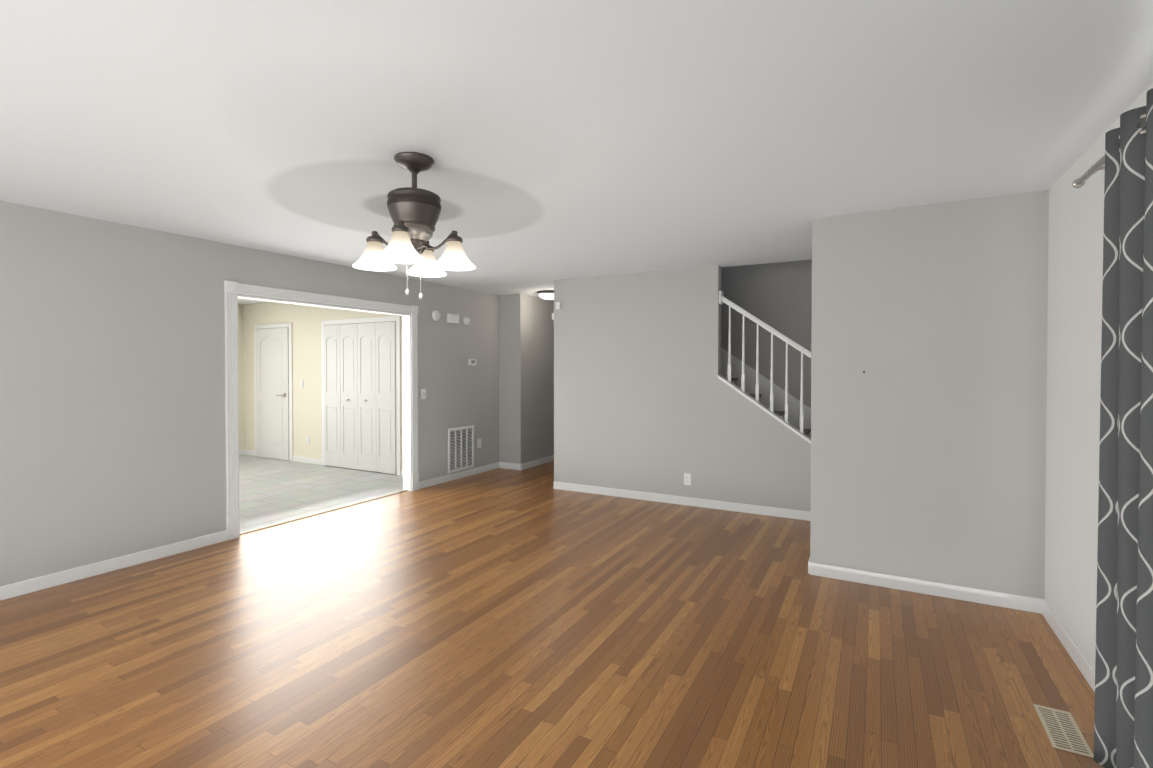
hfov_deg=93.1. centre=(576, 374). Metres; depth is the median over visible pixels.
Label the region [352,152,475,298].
ceiling fan
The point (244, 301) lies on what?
ceiling
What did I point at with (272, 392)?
door
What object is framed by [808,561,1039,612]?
baseboard
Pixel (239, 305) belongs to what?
wall
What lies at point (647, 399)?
wall
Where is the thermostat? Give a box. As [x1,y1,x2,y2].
[468,359,475,365]
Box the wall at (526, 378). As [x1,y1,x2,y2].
[511,294,553,463]
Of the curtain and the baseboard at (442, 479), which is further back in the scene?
the baseboard at (442, 479)
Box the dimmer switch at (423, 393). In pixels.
[421,389,425,398]
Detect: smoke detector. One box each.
[432,310,440,320]
[463,316,469,324]
[556,302,560,308]
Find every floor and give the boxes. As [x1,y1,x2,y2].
[0,461,1103,767]
[239,455,403,532]
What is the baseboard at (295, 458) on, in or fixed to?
attached to the wall at (304, 320)
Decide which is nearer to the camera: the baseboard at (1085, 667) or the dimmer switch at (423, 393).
the baseboard at (1085, 667)
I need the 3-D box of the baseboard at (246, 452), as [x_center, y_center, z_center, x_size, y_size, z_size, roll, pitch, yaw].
[-5.272,1.269,8.818,0.285,0.085,0.014,0,1,29]
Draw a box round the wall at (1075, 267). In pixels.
[1044,83,1152,668]
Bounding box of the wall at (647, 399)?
[554,266,810,511]
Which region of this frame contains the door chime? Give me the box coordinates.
[447,314,458,323]
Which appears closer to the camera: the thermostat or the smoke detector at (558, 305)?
the smoke detector at (558, 305)
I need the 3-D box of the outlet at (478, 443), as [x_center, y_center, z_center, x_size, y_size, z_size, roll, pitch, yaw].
[-1.305,0.931,7.345,0.010,0.120,0.075,0,1,29]
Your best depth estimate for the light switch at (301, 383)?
8.16 m
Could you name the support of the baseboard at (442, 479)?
attached to the wall at (112, 399)
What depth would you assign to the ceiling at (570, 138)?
2.20 m
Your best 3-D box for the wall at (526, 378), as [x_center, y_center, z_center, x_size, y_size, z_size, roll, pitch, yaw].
[-0.286,0.095,8.566,0.130,2.440,2.260,0,1,29]
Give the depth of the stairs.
6.28 m
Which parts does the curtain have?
rod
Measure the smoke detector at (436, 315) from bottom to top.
0.130 m
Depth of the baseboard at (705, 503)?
5.61 m
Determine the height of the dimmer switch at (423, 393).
0.120 m
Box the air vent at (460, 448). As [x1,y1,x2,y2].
[447,425,473,472]
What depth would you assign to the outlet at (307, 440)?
8.10 m
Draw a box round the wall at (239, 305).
[238,304,241,449]
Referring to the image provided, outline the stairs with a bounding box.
[721,348,810,437]
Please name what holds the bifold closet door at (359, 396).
in the wall at (304, 320)
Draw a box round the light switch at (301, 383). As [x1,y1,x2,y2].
[300,380,303,387]
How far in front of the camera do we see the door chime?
6.82 m
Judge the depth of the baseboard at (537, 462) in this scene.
7.84 m
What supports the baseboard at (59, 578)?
attached to the wall at (112, 399)
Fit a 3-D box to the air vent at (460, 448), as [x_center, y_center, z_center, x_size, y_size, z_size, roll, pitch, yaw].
[-1.481,0.955,7.020,0.015,0.560,0.500,0,1,29]
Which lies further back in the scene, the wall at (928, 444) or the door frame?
the door frame
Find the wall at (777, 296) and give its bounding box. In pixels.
[721,260,811,407]
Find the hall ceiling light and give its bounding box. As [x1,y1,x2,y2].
[537,290,553,299]
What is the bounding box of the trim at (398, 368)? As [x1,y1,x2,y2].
[254,316,400,474]
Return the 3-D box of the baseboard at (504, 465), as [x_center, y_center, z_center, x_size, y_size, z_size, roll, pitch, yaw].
[-0.929,1.284,7.640,0.330,0.085,0.017,0,1,29]
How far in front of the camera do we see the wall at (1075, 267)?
2.69 m
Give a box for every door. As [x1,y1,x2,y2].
[256,328,288,459]
[324,322,395,473]
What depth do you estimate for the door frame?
5.02 m
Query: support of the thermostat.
attached to the wall at (112, 399)
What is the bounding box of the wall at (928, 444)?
[810,190,1048,598]
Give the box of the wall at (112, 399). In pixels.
[0,200,498,586]
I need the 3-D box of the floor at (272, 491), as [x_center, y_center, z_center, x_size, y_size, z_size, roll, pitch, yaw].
[-4.678,1.398,5.932,4.410,0.101,4.740,0,1,29]
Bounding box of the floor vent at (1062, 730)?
[1033,704,1093,757]
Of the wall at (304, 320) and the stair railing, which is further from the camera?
the wall at (304, 320)
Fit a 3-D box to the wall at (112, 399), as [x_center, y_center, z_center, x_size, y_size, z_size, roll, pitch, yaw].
[-3.029,0.149,4.340,0.120,2.440,8.030,0,1,29]
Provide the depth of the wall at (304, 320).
8.18 m
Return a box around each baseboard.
[0,530,226,600]
[244,449,254,455]
[293,456,321,464]
[419,462,499,488]
[500,462,515,469]
[516,455,553,469]
[553,481,810,520]
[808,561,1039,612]
[1040,599,1094,692]
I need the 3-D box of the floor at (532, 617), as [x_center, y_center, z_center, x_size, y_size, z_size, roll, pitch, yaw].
[-0.036,1.425,3.862,5.720,0.100,10.290,0,1,29]
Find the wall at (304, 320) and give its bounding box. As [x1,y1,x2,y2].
[242,302,402,473]
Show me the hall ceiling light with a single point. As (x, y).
(547, 294)
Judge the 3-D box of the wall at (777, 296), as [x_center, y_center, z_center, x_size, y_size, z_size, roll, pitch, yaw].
[2.227,-1.157,6.333,4.170,5.000,0.120,0,1,29]
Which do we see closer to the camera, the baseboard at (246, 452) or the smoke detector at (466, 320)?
the smoke detector at (466, 320)
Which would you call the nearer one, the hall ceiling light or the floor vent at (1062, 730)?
the floor vent at (1062, 730)
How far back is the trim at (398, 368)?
7.90 m
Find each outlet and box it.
[306,437,309,444]
[477,439,480,447]
[684,473,690,484]
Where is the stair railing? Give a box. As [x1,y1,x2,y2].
[718,291,810,443]
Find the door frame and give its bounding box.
[224,280,418,540]
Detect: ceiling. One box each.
[0,0,1152,299]
[238,298,267,304]
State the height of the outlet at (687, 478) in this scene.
0.120 m
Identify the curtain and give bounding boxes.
[1072,88,1152,767]

